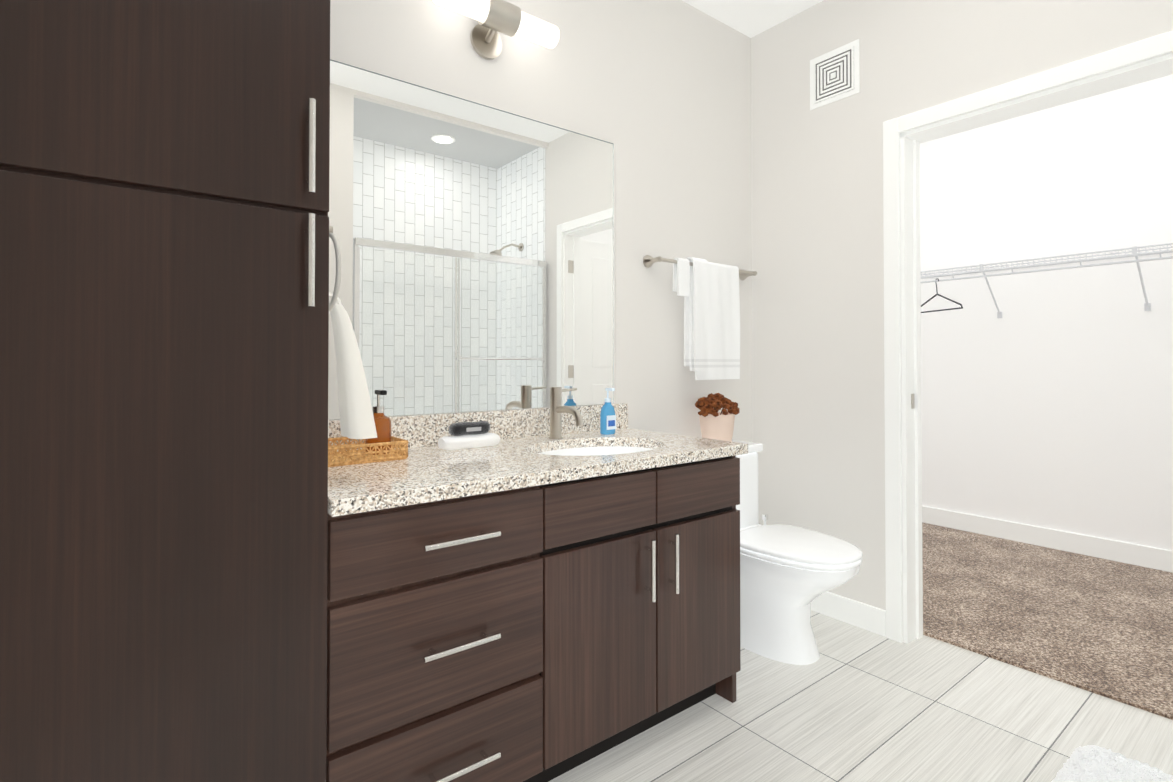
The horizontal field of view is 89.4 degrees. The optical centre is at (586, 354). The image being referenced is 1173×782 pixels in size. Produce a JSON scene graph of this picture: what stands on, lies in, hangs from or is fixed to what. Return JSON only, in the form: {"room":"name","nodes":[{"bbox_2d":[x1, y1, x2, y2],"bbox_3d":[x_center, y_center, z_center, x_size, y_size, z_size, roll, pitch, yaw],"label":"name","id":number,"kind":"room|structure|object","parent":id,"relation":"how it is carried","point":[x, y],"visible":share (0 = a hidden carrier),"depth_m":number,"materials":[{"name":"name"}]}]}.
{"room":"bathroom","nodes":[
{"label":"bathroom","id":0,"kind":"room"},
{"bbox_2d":[329,0,751,441],"bbox_3d":[-0.391,-0.227,2.067,3.000,2.740,0.100,1,-1,-38],"label":"wall","id":1,"kind":"structure","parent":0,"point":[657,93],"depth_m":2.50,"materials":[{"name":"white paint"}]},
{"bbox_2d":[328,59,613,418],"bbox_3d":[-0.377,-0.334,2.010,1.230,1.048,0.007,1,-1,-38],"label":"mirror","id":2,"kind":"object","parent":1,"relation":"attached to","point":[475,242],"visible":0.76,"depth_m":1.98,"materials":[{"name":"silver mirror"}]},
{"bbox_2d":[329,403,627,450],"bbox_3d":[-0.348,0.242,2.016,1.298,0.099,0.020,1,-1,-38],"label":"backsplash","id":3,"kind":"structure","parent":1,"relation":"attached to","point":[419,430],"depth_m":2.02,"materials":[{"name":"beige stone"}]},
{"bbox_2d":[432,0,559,59],"bbox_3d":[-0.305,-1.099,1.990,0.465,0.155,0.141,1,-1,-38],"label":"sconce","id":4,"kind":"object","parent":1,"relation":"attached to","point":[492,17],"visible":1,"depth_m":1.99,"materials":[{"name":"white glass"}]},
{"bbox_2d":[643,255,756,379],"bbox_3d":[0.542,-0.157,2.666,0.694,0.535,0.100,1,-1,-38],"label":"towel rack","id":5,"kind":"object","parent":1,"relation":"attached to","point":[707,290],"visible":1,"depth_m":2.62,"materials":[{"name":"white fabric"}]},
{"bbox_2d":[690,261,739,379],"bbox_3d":[0.582,-0.152,2.672,0.290,0.526,0.050,1,-1,-38],"label":"bath towel","id":6,"kind":"object","parent":5,"relation":"hanging from","point":[717,285],"depth_m":2.64,"materials":[{"name":"white fabric"}]},
{"bbox_2d":[682,0,823,37],"bbox_3d":[1.089,-1.650,1.811,5.000,0.100,3.350,1,-1,-38],"label":"ceiling","id":7,"kind":"structure","parent":0,"point":[750,18],"depth_m":2.74,"materials":[{"name":"white paint"}]},
{"bbox_2d":[548,610,1172,781],"bbox_3d":[0.490,1.161,1.025,3.130,0.060,2.800,1,-1,-38],"label":"floor","id":8,"kind":"structure","parent":0,"point":[853,703],"depth_m":1.82,"materials":[{"name":"grey tile"}]},
{"bbox_2d":[0,0,376,781],"bbox_3d":[-0.909,-0.018,1.192,0.901,2.300,0.636,1,-1,-38],"label":"tall cabinet","id":9,"kind":"object","parent":8,"relation":"on","point":[168,302],"visible":1,"depth_m":0.99,"materials":[{"name":"black wood"}]},
{"bbox_2d":[328,292,376,438],"bbox_3d":[-0.564,0.024,1.363,0.146,0.330,0.120,1,-1,-38],"label":"hand towel","id":10,"kind":"object","parent":9,"relation":"hanging from","point":[357,421],"depth_m":1.34,"materials":[{"name":"white fabric"}]},
{"bbox_2d":[326,451,747,781],"bbox_3d":[-0.168,0.731,1.766,1.283,0.817,0.626,1,-1,-38],"label":"bathroom vanity","id":11,"kind":"object","parent":8,"relation":"on","point":[543,594],"depth_m":1.44,"materials":[{"name":"brown wood"}]},
{"bbox_2d":[328,427,747,510],"bbox_3d":[-0.167,0.306,1.783,1.298,0.032,0.608,1,-1,-38],"label":"countertop","id":12,"kind":"structure","parent":11,"relation":"on","point":[435,470],"depth_m":1.55,"materials":[{"name":"beige stone"}]},
{"bbox_2d":[328,390,407,466],"bbox_3d":[-0.664,0.193,1.618,0.292,0.188,0.193,1,-1,-38],"label":"wicker tray","id":13,"kind":"object","parent":12,"relation":"on","point":[381,447],"visible":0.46,"depth_m":1.62,"materials":[{"name":"brown wicker"}]},
{"bbox_2d":[365,390,390,454],"bbox_3d":[-0.593,0.191,1.695,0.070,0.181,0.080,1,-1,-38],"label":"soap dispenser","id":14,"kind":"object","parent":13,"relation":"on","point":[382,422],"depth_m":1.68,"materials":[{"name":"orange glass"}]},
{"bbox_2d":[438,421,499,449],"bbox_3d":[-0.364,0.249,1.847,0.190,0.081,0.068,1,-1,-38],"label":"folded washcloth","id":15,"kind":"object","parent":12,"relation":"on","point":[470,434],"visible":1,"depth_m":1.82,"materials":[{"name":"white fabric"}]},
{"bbox_2d":[546,387,585,438],"bbox_3d":[-0.045,0.202,2.056,0.116,0.179,0.176,1,-1,-38],"label":"faucet","id":16,"kind":"object","parent":12,"relation":"on","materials":[{"name":"silver metal"}]},
{"bbox_2d":[530,439,653,458],"bbox_3d":[0.033,0.392,1.902,0.506,0.162,0.380,1,-1,-38],"label":"sink","id":17,"kind":"object","parent":12,"relation":"in","point":[604,446],"depth_m":2.10,"materials":[{"name":"white ceramic"}]},
{"bbox_2d":[600,388,615,434],"bbox_3d":[0.084,0.208,2.201,0.058,0.171,0.054,1,-1,-38],"label":"hand soap","id":18,"kind":"object","parent":12,"relation":"on","point":[607,420],"visible":1,"depth_m":2.19,"materials":[{"name":"blue plastic"}]},
{"bbox_2d":[732,440,862,664],"bbox_3d":[0.725,0.769,2.379,0.420,0.755,0.740,1,-1,-38],"label":"toilet","id":19,"kind":"object","parent":8,"relation":"on","point":[789,574],"visible":0.6,"depth_m":2.23,"materials":[{"name":"white ceramic"}]},
{"bbox_2d":[695,393,739,441],"bbox_3d":[0.565,0.280,2.585,0.193,0.229,0.182,1,-1,-38],"label":"flower pot","id":20,"kind":"object","parent":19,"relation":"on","point":[715,424],"visible":0.88,"depth_m":2.53,"materials":[{"name":"beige ceramic"}]},
{"bbox_2d":[1051,745,1172,781],"bbox_3d":[1.240,1.112,1.299,0.856,0.031,0.436,1,-1,-38],"label":"rug","id":21,"kind":"object","parent":8,"relation":"on","point":[1091,763],"visible":1,"depth_m":1.58,"materials":[{"name":"white fabric"}]},
{"bbox_2d":[751,0,1172,609],"bbox_3d":[1.535,-0.226,2.141,0.130,2.740,3.350,1,-1,-38],"label":"wall","id":22,"kind":"structure","parent":0,"point":[817,308],"depth_m":2.57,"materials":[{"name":"white paint"}]},
{"bbox_2d":[810,39,859,109],"bbox_3d":[1.089,-1.230,2.611,0.010,0.230,0.230,1,-1,-38],"label":"air vent","id":23,"kind":"object","parent":22,"relation":"in","point":[834,76],"visible":1,"depth_m":2.60,"materials":[{"name":"white"}]},
{"bbox_2d":[811,591,885,636],"bbox_3d":[1.023,1.098,2.661,0.017,0.105,0.635,1,-1,-38],"label":"baseboard","id":24,"kind":"structure","parent":22,"relation":"attached to","point":[870,618],"depth_m":2.50,"materials":[{"name":"white wood"}]},
{"bbox_2d":[883,30,1172,643],"bbox_3d":[1.595,0.123,2.063,0.135,2.041,0.901,1,-1,-38],"label":"door frame","id":25,"kind":"structure","parent":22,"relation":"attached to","point":[911,141],"depth_m":2.38,"materials":[{"name":"white wood"}]},
{"bbox_2d":[920,74,1172,550],"bbox_3d":[1.450,-0.223,2.360,0.004,2.740,2.900,1,-1,-38],"label":"wall","id":26,"kind":"structure","parent":0,"point":[1047,400],"depth_m":2.07,"materials":[{"name":"white paint"}]},
{"bbox_2d":[921,243,1172,317],"bbox_3d":[2.655,-0.393,3.300,0.481,0.311,2.684,1,-1,-38],"label":"shelf","id":27,"kind":"object","parent":26,"relation":"attached to","point":[1147,306],"visible":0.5,"depth_m":3.35,"materials":[{"name":"white metal"}]},
{"bbox_2d":[922,506,1172,572],"bbox_3d":[2.839,1.091,3.426,0.014,0.113,2.700,1,-1,-38],"label":"baseboard","id":28,"kind":"structure","parent":26,"relation":"attached to","point":[1135,554],"depth_m":3.48,"materials":[{"name":"white wood"}]},
{"bbox_2d":[922,522,1172,719],"bbox_3d":[2.186,1.177,2.916,1.870,0.072,2.900,1,-1,-38],"label":"floor","id":29,"kind":"structure","parent":0,"point":[1100,626],"depth_m":2.62,"materials":[{"name":"brown carpet"}]}
]}

